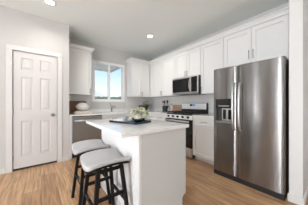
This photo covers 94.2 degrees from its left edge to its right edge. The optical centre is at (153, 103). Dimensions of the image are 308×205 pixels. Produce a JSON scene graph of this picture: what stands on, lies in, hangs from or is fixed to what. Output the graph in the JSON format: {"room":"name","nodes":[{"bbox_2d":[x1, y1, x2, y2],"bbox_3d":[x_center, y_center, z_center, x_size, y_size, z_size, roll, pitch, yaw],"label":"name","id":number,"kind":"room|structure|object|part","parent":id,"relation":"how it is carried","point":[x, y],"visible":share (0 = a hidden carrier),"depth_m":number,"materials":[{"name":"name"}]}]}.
{"room":"kitchen","nodes":[
{"label":"kitchen","id":0,"kind":"room"},
{"bbox_2d":[0,5,68,168],"bbox_3d":[-3.439,-0.234,1.974,3.849,2.743,0.640,0,0,-38],"label":"wall","id":1,"kind":"structure","parent":0,"point":[18,28],"depth_m":2.56,"materials":[{"name":"paint"}]},
{"bbox_2d":[6,44,61,172],"bbox_3d":[-2.162,0.074,2.636,0.780,2.127,0.133,0,0,-38],"label":"trim","id":2,"kind":"structure","parent":1,"relation":"attached to","point":[9,48],"depth_m":2.40,"materials":[{"name":"white wood"}]},
{"bbox_2d":[12,50,56,170],"bbox_3d":[-2.130,0.114,2.584,0.626,2.041,0.106,0,0,-38],"label":"door","id":3,"kind":"structure","parent":1,"relation":"in","point":[34,110],"depth_m":2.58,"materials":[{"name":"white wood"}]},
{"bbox_2d":[0,156,69,173],"bbox_3d":[-3.231,1.095,1.721,3.861,0.085,0.014,0,0,-38],"label":"baseboard","id":4,"kind":"structure","parent":1,"relation":"attached to","point":[2,171],"depth_m":2.83,"materials":[{"name":"white wood"}]},
{"bbox_2d":[69,38,151,108],"bbox_3d":[-2.659,-0.234,3.093,6.460,2.743,0.150,0,0,-38],"label":"wall","id":5,"kind":"structure","parent":0,"point":[101,53],"depth_m":4.09,"materials":[{"name":"paint"}]},
{"bbox_2d":[69,47,91,94],"bbox_3d":[-1.806,-0.757,3.432,0.519,1.070,0.352,0,0,-38],"label":"upper cabinet","id":6,"kind":"object","parent":5,"relation":"attached to","point":[80,61],"visible":0.89,"depth_m":3.34,"materials":[{"name":"white wood"}]},
{"bbox_2d":[69,43,94,51],"bbox_3d":[-1.781,-1.306,3.445,0.575,0.077,0.383,0,0,-38],"label":"crown molding","id":7,"kind":"structure","parent":5,"relation":"attached to","point":[71,45],"depth_m":3.31,"materials":[{"name":"white wood"}]},
{"bbox_2d":[92,59,124,101],"bbox_3d":[-1.291,-0.619,4.119,0.950,1.137,0.115,0,0,-38],"label":"window","id":8,"kind":"structure","parent":5,"relation":"in","point":[108,79],"depth_m":4.10,"materials":[{"name":"white plastic"}]},
{"bbox_3d":[-1.476,-0.625,4.007,0.370,0.975,0.004,0,0,-38],"label":"pane","id":9,"kind":"part","parent":8,"relation":"part of","materials":[{"name":"clear glass"}]},
{"bbox_3d":[-1.139,-0.625,4.274,0.370,0.975,0.004,0,0,-38],"label":"pane","id":10,"kind":"part","parent":8,"relation":"part of","materials":[{"name":"clear glass"}]},
{"bbox_2d":[69,95,151,108],"bbox_3d":[-1.099,-0.042,4.223,2.611,0.360,0.010,0,0,-38],"label":"backsplash","id":11,"kind":"structure","parent":5,"relation":"attached to","point":[131,102],"depth_m":4.48,"materials":[{"name":"tile"}]},
{"bbox_2d":[127,61,154,97],"bbox_3d":[-0.351,-0.757,4.581,0.966,1.070,0.352,0,0,-38],"label":"upper cabinet","id":12,"kind":"object","parent":5,"relation":"attached to","point":[138,73],"visible":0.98,"depth_m":4.34,"materials":[{"name":"white wood"}]},
{"bbox_3d":[-0.517,-0.741,4.280,0.315,1.027,0.019,0,0,-38],"label":"door","id":13,"kind":"part","parent":12,"relation":"part of","materials":[{"name":"white wood"}]},
{"bbox_3d":[-0.269,-0.741,4.476,0.307,1.027,0.019,0,0,-38],"label":"door","id":14,"kind":"part","parent":12,"relation":"part of","materials":[{"name":"white wood"}]},
{"bbox_2d":[125,6,288,63],"bbox_3d":[0.519,-1.306,3.173,0.697,0.077,3.661,0,0,-38],"label":"crown molding","id":15,"kind":"structure","parent":12,"relation":"attached to","point":[283,11],"depth_m":2.65,"materials":[{"name":"white wood"}]},
{"bbox_2d":[0,0,288,57],"bbox_3d":[-0.261,-1.655,0.049,6.750,0.100,7.900,0,0,-38],"label":"ceiling","id":16,"kind":"structure","parent":0,"point":[122,25],"depth_m":2.69,"materials":[{"name":"paint"}]},
{"bbox_2d":[43,0,56,5],"bbox_3d":[-1.637,-1.600,2.250,0.176,0.008,0.176,0,0,-38],"label":"recessed light","id":17,"kind":"object","parent":16,"relation":"in","point":[49,2],"visible":1,"depth_m":2.26,"materials":[{"name":"white plastic"}]},
{"bbox_2d":[45,0,54,4],"bbox_3d":[-1.637,-1.603,2.250,0.120,0.003,0.120,0,0,-38],"label":"diffuser","id":18,"kind":"object","parent":17,"relation":"attached to","point":[50,2],"depth_m":2.26,"materials":[{"name":"white plastic"}]},
{"bbox_2d":[0,157,307,204],"bbox_3d":[-0.249,1.163,0.154,6.600,0.050,7.750,0,0,-38],"label":"floor","id":19,"kind":"structure","parent":0,"point":[52,183],"depth_m":1.95,"materials":[{"name":"brown wood"}]},
{"bbox_2d":[69,116,71,158],"bbox_3d":[-1.724,0.697,2.947,0.048,0.883,0.018,0,0,-38],"label":"cabinet filler","id":20,"kind":"object","parent":19,"relation":"on","point":[70,117],"visible":0.86,"depth_m":2.94,"materials":[{"name":"white wood"}]},
{"bbox_2d":[72,115,101,157],"bbox_3d":[-1.621,0.697,3.353,0.612,0.883,0.669,0,0,-38],"label":"dishwasher","id":21,"kind":"object","parent":19,"relation":"on","point":[81,131],"visible":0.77,"depth_m":3.09,"materials":[{"name":"grey metal"}]},
{"bbox_2d":[71,139,110,204],"bbox_3d":[-0.747,0.798,1.691,0.364,0.680,0.411,0,0,-38],"label":"bar stool","id":22,"kind":"object","parent":19,"relation":"on","point":[79,148],"visible":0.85,"depth_m":1.64,"materials":[{"name":"white fabric"}]},
{"bbox_3d":[-0.948,0.837,1.736,0.127,0.602,0.042,0,0,7],"label":"leg","id":23,"kind":"part","parent":22,"relation":"part of","materials":[{"name":"black wood"}]},
{"bbox_3d":[-0.750,0.837,1.485,0.042,0.602,0.127,0,0,7],"label":"leg","id":24,"kind":"part","parent":22,"relation":"part of","materials":[{"name":"black wood"}]},
{"bbox_3d":[-0.747,0.536,1.691,0.348,0.080,0.328,0,0,-38],"label":"seat frame","id":25,"kind":"part","parent":22,"relation":"part of","materials":[{"name":"black wood"}]},
{"bbox_3d":[-0.747,0.507,1.691,0.364,0.098,0.344,0,0,-38],"label":"seat","id":26,"kind":"part","parent":22,"relation":"part of","materials":[{"name":"fabric"}]},
{"bbox_3d":[-0.546,0.837,1.646,0.127,0.602,0.042,0,0,7],"label":"leg","id":27,"kind":"part","parent":22,"relation":"part of","materials":[{"name":"black wood"}]},
{"bbox_2d":[80,148,129,204],"bbox_3d":[-0.451,0.798,1.313,0.364,0.680,0.411,0,0,-38],"label":"bar stool","id":28,"kind":"object","parent":19,"relation":"on","point":[96,160],"visible":1,"depth_m":1.26,"materials":[{"name":"fabric"}]},
{"bbox_3d":[-0.652,0.837,1.358,0.127,0.602,0.042,0,0,7],"label":"leg","id":29,"kind":"part","parent":28,"relation":"part of","materials":[{"name":"black wood"}]},
{"bbox_3d":[-0.454,0.837,1.107,0.042,0.602,0.127,0,0,7],"label":"leg","id":30,"kind":"part","parent":28,"relation":"part of","materials":[{"name":"black wood"}]},
{"bbox_3d":[-0.451,0.507,1.313,0.364,0.098,0.344,0,0,-38],"label":"seat","id":31,"kind":"part","parent":28,"relation":"part of","materials":[{"name":"fabric"}]},
{"bbox_3d":[-0.451,0.536,1.313,0.348,0.080,0.328,0,0,-38],"label":"seat frame","id":32,"kind":"part","parent":28,"relation":"part of","materials":[{"name":"black wood"}]},
{"bbox_3d":[-0.448,0.837,1.519,0.042,0.602,0.127,0,0,7],"label":"leg","id":33,"kind":"part","parent":28,"relation":"part of","materials":[{"name":"black wood"}]},
{"bbox_3d":[-0.250,0.837,1.268,0.127,0.602,0.042,0,0,7],"label":"leg","id":34,"kind":"part","parent":28,"relation":"part of","materials":[{"name":"black wood"}]},
{"bbox_2d":[102,113,144,118],"bbox_3d":[-0.635,0.697,4.165,1.928,0.883,0.652,0,0,-38],"label":"base cabinet","id":35,"kind":"object","parent":19,"relation":"on","point":[112,116],"visible":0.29,"depth_m":3.58,"materials":[{"name":"white"}]},
{"bbox_3d":[-0.980,0.348,3.533,0.589,0.164,0.019,0,0,-38],"label":"drawer","id":36,"kind":"part","parent":35,"relation":"part of","materials":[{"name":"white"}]},
{"bbox_2d":[69,108,172,115],"bbox_3d":[-0.664,0.196,3.663,2.597,0.115,1.425,0,0,-38],"label":"countertop","id":37,"kind":"structure","parent":35,"relation":"on","point":[126,110],"depth_m":3.88,"materials":[{"name":"white stone"}]},
{"bbox_2d":[69,101,86,112],"bbox_3d":[-1.899,0.073,3.518,0.440,0.300,0.074,0,0,-38],"label":"board","id":38,"kind":"object","parent":37,"relation":"on","point":[72,104],"visible":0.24,"depth_m":3.47,"materials":[{"name":"brown wood"}]},
{"bbox_2d":[73,112,91,113],"bbox_3d":[-1.694,0.208,3.403,0.360,0.030,0.240,0,0,-38],"label":"book","id":39,"kind":"object","parent":37,"relation":"on","point":[73,112],"visible":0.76,"depth_m":3.29,"materials":[{"name":"beige paper"}]},
{"bbox_3d":[-1.693,0.179,3.403,0.320,0.027,0.220,0,0,-38],"label":"book","id":40,"kind":"object","parent":39,"relation":"on","visible":0},
{"bbox_2d":[75,103,88,110],"bbox_3d":[-1.704,0.067,3.408,0.300,0.197,0.300,0,0,-38],"label":"vase","id":41,"kind":"object","parent":40,"relation":"on","point":[81,106],"visible":0.97,"depth_m":3.31,"materials":[{"name":"white ceramic"}]},
{"bbox_2d":[138,101,149,110],"bbox_3d":[-0.315,0.055,4.517,0.394,0.336,0.347,0,0,-38],"label":"potted plant","id":42,"kind":"object","parent":37,"relation":"on","point":[143,105],"visible":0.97,"depth_m":4.42,"materials":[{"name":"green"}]},
{"bbox_2d":[138,105,148,110],"bbox_3d":[-0.333,0.134,4.503,0.350,0.180,0.347,0,0,-38],"label":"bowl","id":43,"kind":"object","parent":42,"relation":"on","point":[144,106],"depth_m":4.37,"materials":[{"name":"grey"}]},
{"bbox_2d":[162,100,167,111],"bbox_3d":[0.331,0.056,4.109,0.187,0.335,0.170,0,0,-38],"label":"utensil crock","id":44,"kind":"object","parent":37,"relation":"on","point":[164,108],"visible":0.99,"depth_m":4.04,"materials":[{"name":"black ceramic"}]},
{"bbox_2d":[173,105,181,110],"bbox_3d":[0.651,0.123,4.006,0.037,0.200,0.320,0,0,-38],"label":"cutting board","id":45,"kind":"object","parent":37,"relation":"on","point":[175,107],"visible":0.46,"depth_m":3.98,"materials":[{"name":"brown wood"}]},
{"bbox_3d":[-0.474,0.348,3.932,0.689,0.164,0.019,0,0,-38],"label":"drawer","id":46,"kind":"part","parent":35,"relation":"part of","materials":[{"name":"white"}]},
{"bbox_2d":[101,128,185,204],"bbox_3d":[-0.195,0.699,1.789,0.613,0.878,1.010,0,0,-38],"label":"kitchen island","id":47,"kind":"object","parent":19,"relation":"on","point":[155,172],"visible":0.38,"depth_m":1.39,"materials":[{"name":"white wood"}]},
{"bbox_3d":[-0.436,1.095,1.620,0.026,0.087,0.978,0,0,-38],"label":"trim","id":48,"kind":"part","parent":47,"relation":"part of","materials":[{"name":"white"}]},
{"bbox_3d":[-0.425,0.655,1.614,0.016,0.790,0.956,0,0,-38],"label":"beadboard panel","id":49,"kind":"part","parent":47,"relation":"part of","materials":[{"name":"white wood"}]},
{"bbox_2d":[86,118,188,137],"bbox_3d":[-0.265,0.240,1.756,0.810,0.035,1.085,0,0,-38],"label":"island countertop","id":50,"kind":"structure","parent":47,"relation":"on","point":[121,130],"depth_m":1.42,"materials":[{"name":"white stone"}]},
{"bbox_2d":[109,120,150,124],"bbox_3d":[-0.291,0.212,1.764,0.424,0.022,0.294,0,0,32],"label":"serving tray","id":51,"kind":"object","parent":50,"relation":"on","point":[143,121],"visible":0.61,"depth_m":1.65,"materials":[{"name":"blue paint"}]},
{"bbox_2d":[113,118,133,121],"bbox_3d":[-0.371,0.204,1.815,0.190,0.017,0.240,0,0,32],"label":"folded napkin","id":52,"kind":"object","parent":51,"relation":"on","point":[128,119],"visible":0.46,"depth_m":1.75,"materials":[{"name":"white fabric"}]},
{"bbox_2d":[128,107,149,121],"bbox_3d":[-0.179,0.120,1.735,0.289,0.184,0.288,0,0,-38],"label":"potted plant","id":53,"kind":"object","parent":51,"relation":"on","point":[143,112],"visible":1,"depth_m":1.69,"materials":[{"name":"green plant"}]},
{"bbox_2d":[132,117,144,121],"bbox_3d":[-0.188,0.189,1.740,0.168,0.046,0.167,0,0,-38],"label":"bowl","id":54,"kind":"object","parent":53,"relation":"on","point":[136,120],"depth_m":1.68,"materials":[{"name":"black ceramic"}]},
{"bbox_3d":[-0.124,0.699,1.227,0.024,0.878,0.024,0,0,-38],"label":"corner post","id":55,"kind":"part","parent":47,"relation":"part of","materials":[{"name":"white"}]},
{"bbox_3d":[0.116,0.699,1.417,0.586,0.878,0.020,0,0,-38],"label":"panel","id":56,"kind":"part","parent":47,"relation":"part of","materials":[{"name":"grey paint"}]},
{"bbox_2d":[148,113,166,120],"bbox_3d":[0.295,0.697,4.018,0.652,0.883,0.788,0,0,-38],"label":"base cabinet","id":57,"kind":"object","parent":19,"relation":"on","point":[155,116],"visible":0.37,"depth_m":3.80,"materials":[{"name":"white"}]},
{"bbox_3d":[-0.037,0.348,3.981,0.019,0.164,0.369,0,0,-38],"label":"drawer","id":58,"kind":"part","parent":57,"relation":"part of","materials":[{"name":"white"}]},
{"bbox_3d":[0.197,0.348,3.685,0.019,0.164,0.374,0,0,-38],"label":"drawer","id":59,"kind":"part","parent":57,"relation":"part of","materials":[{"name":"white"}]},
{"bbox_2d":[165,103,207,157],"bbox_3d":[0.743,0.556,3.380,0.700,1.164,0.756,0,0,-38],"label":"gas range","id":60,"kind":"object","parent":19,"relation":"on","point":[184,116],"visible":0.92,"depth_m":3.17,"materials":[{"name":"grey metal"}]},
{"bbox_3d":[0.565,0.286,3.239,0.094,0.087,0.756,0,0,-38],"label":"control panel","id":61,"kind":"part","parent":60,"relation":"part of","materials":[{"name":"silver metal"}]},
{"bbox_2d":[165,118,194,157],"bbox_3d":[0.743,0.675,3.380,0.700,0.865,0.756,0,0,-38],"label":"oven","id":62,"kind":"object","parent":60,"relation":"in","point":[189,131],"depth_m":2.97,"materials":[{"name":"silver"}]},
{"bbox_2d":[167,113,204,115],"bbox_3d":[0.767,0.231,3.399,0.560,0.022,0.756,0,0,-38],"label":"cooktop","id":63,"kind":"object","parent":60,"relation":"in","point":[170,114],"depth_m":3.26,"materials":[{"name":"black metal"}]},
{"bbox_3d":[0.544,1.016,3.223,0.044,0.185,0.756,0,0,-38],"label":"storage drawer","id":64,"kind":"part","parent":60,"relation":"part of","materials":[{"name":"metal"}]},
{"bbox_2d":[193,116,213,164],"bbox_3d":[1.185,0.697,2.890,0.652,0.883,0.543,0,0,-38],"label":"base cabinet","id":65,"kind":"object","parent":19,"relation":"on","point":[203,127],"visible":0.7,"depth_m":2.74,"materials":[{"name":"white wood"}]},
{"bbox_2d":[192,110,213,117],"bbox_3d":[1.194,0.196,2.899,0.628,0.115,0.546,0,0,-38],"label":"countertop","id":66,"kind":"structure","parent":65,"relation":"on","point":[210,114],"depth_m":2.86,"materials":[{"name":"white stone"}]},
{"bbox_3d":[0.963,0.348,2.715,0.019,0.164,0.531,0,0,-38],"label":"drawer","id":67,"kind":"part","parent":65,"relation":"part of","materials":[{"name":"white wood"}]},
{"bbox_2d":[214,56,288,200],"bbox_3d":[1.528,0.283,2.231,0.875,1.710,0.888,0,0,-38],"label":"refrigerator","id":68,"kind":"object","parent":19,"relation":"on","point":[251,100],"visible":0.99,"depth_m":1.90,"materials":[{"name":"grey metal"}]},
{"bbox_3d":[1.091,-0.006,2.228,0.016,0.138,0.256,0,0,-38],"label":"dispenser panel","id":69,"kind":"part","parent":68,"relation":"part of","materials":[{"name":"black plastic"}]},
{"bbox_3d":[1.117,0.251,2.239,0.078,1.625,0.366,0,0,-38],"label":"door","id":70,"kind":"part","parent":68,"relation":"part of","materials":[{"name":"metal"}]},
{"bbox_3d":[1.149,0.038,2.077,0.091,0.706,0.028,0,0,-38],"label":"handle","id":71,"kind":"part","parent":68,"relation":"part of","materials":[{"name":"metal"}]},
{"bbox_3d":[1.201,0.038,2.011,0.091,0.706,0.028,0,0,-38],"label":"handle","id":72,"kind":"part","parent":68,"relation":"part of","materials":[{"name":"metal"}]},
{"bbox_3d":[1.396,0.251,1.886,0.078,1.625,0.510,0,0,-38],"label":"door","id":73,"kind":"part","parent":68,"relation":"part of","materials":[{"name":"metal"}]},
{"bbox_2d":[152,2,288,59],"bbox_3d":[2.286,-0.234,2.156,0.140,2.743,7.750,0,0,-38],"label":"wall","id":74,"kind":"structure","parent":0,"point":[285,4],"depth_m":2.91,"materials":[{"name":"paint"}]},
{"bbox_2d":[150,55,179,96],"bbox_3d":[0.318,-0.757,4.223,0.362,1.070,1.093,0,0,-38],"label":"upper cabinet","id":75,"kind":"object","parent":74,"relation":"attached to","point":[162,72],"visible":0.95,"depth_m":4.08,"materials":[{"name":"white wood"}]},
{"bbox_3d":[0.066,-0.741,4.319,0.019,1.027,0.516,0,0,-38],"label":"door","id":76,"kind":"part","parent":75,"relation":"part of","materials":[{"name":"white wood"}]},
{"bbox_3d":[0.386,-0.741,3.913,0.019,1.027,0.507,0,0,-38],"label":"door","id":77,"kind":"part","parent":75,"relation":"part of","materials":[{"name":"white wood"}]},
{"bbox_2d":[152,94,213,109],"bbox_3d":[0.774,-0.012,3.950,0.010,0.500,2.740,0,0,-38],"label":"backsplash","id":78,"kind":"structure","parent":74,"relation":"attached to","point":[206,98],"depth_m":3.89,"materials":[{"name":"tile"}]},
{"bbox_2d":[175,46,200,78],"bbox_3d":[0.892,-0.965,3.496,0.362,0.655,0.752,0,0,-38],"label":"upper cabinet","id":79,"kind":"object","parent":74,"relation":"attached to","point":[187,63],"visible":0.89,"depth_m":3.36,"materials":[{"name":"white wood"}]},
{"bbox_3d":[0.668,-0.948,3.557,0.019,0.612,0.366,0,0,-38],"label":"door","id":80,"kind":"part","parent":79,"relation":"part of","materials":[{"name":"white wood"}]},
{"bbox_2d":[172,75,203,95],"bbox_3d":[0.839,-0.429,3.454,0.494,0.405,0.742,0,0,-38],"label":"microwave","id":81,"kind":"object","parent":79,"relation":"attached to","point":[189,85],"visible":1,"depth_m":3.28,"materials":[{"name":"black"}]},
{"bbox_3d":[0.662,-0.446,3.421,0.044,0.368,0.575,0,0,-38],"label":"door","id":82,"kind":"part","parent":81,"relation":"part of","materials":[{"name":"glass"}]},
{"bbox_3d":[0.640,-0.434,3.411,0.003,0.315,0.533,0,0,-38],"label":"glass","id":83,"kind":"part","parent":81,"relation":"part of","materials":[{"name":"black glass"}]},
{"bbox_3d":[0.893,-0.446,3.129,0.044,0.368,0.165,0,0,-38],"label":"control panel","id":84,"kind":"part","parent":81,"relation":"part of","materials":[{"name":"glass"}]},
{"bbox_3d":[0.899,-0.948,3.264,0.019,0.612,0.366,0,0,-38],"label":"door","id":85,"kind":"part","parent":79,"relation":"part of","materials":[{"name":"white wood"}]},
{"bbox_2d":[201,37,223,93],"bbox_3d":[1.282,-0.757,3.003,0.362,1.070,0.498,0,0,-38],"label":"upper cabinet","id":86,"kind":"object","parent":74,"relation":"attached to","point":[212,53],"visible":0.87,"depth_m":2.94,"materials":[{"name":"white wood"}]},
{"bbox_2d":[224,14,288,67],"bbox_3d":[1.738,-0.965,2.424,0.362,0.655,0.968,0,0,-38],"label":"upper cabinet","id":87,"kind":"object","parent":74,"relation":"attached to","point":[269,39],"visible":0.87,"depth_m":2.28,"materials":[{"name":"white wood"}]},
{"bbox_3d":[1.472,-0.948,2.539,0.019,0.612,0.443,0,0,-38],"label":"door","id":88,"kind":"part","parent":87,"relation":"part of","materials":[{"name":"white wood"}]},
{"bbox_3d":[1.752,-0.948,2.184,0.019,0.612,0.450,0,0,-38],"label":"door","id":89,"kind":"part","parent":87,"relation":"part of","materials":[{"name":"white wood"}]},
{"bbox_2d":[289,0,307,197],"bbox_3d":[1.926,-0.234,1.877,0.770,2.743,0.114,0,0,-38],"label":"wall","id":90,"kind":"structure","parent":0,"point":[298,9],"depth_m":1.65,"materials":[{"name":"white paint"}]},
{"bbox_2d":[287,185,307,204],"bbox_3d":[1.921,1.095,1.872,0.784,0.085,0.140,0,0,-38],"label":"baseboard","id":91,"kind":"structure","parent":90,"relation":"attached to","point":[294,199],"depth_m":1.64,"materials":[{"name":"white"}]}
]}

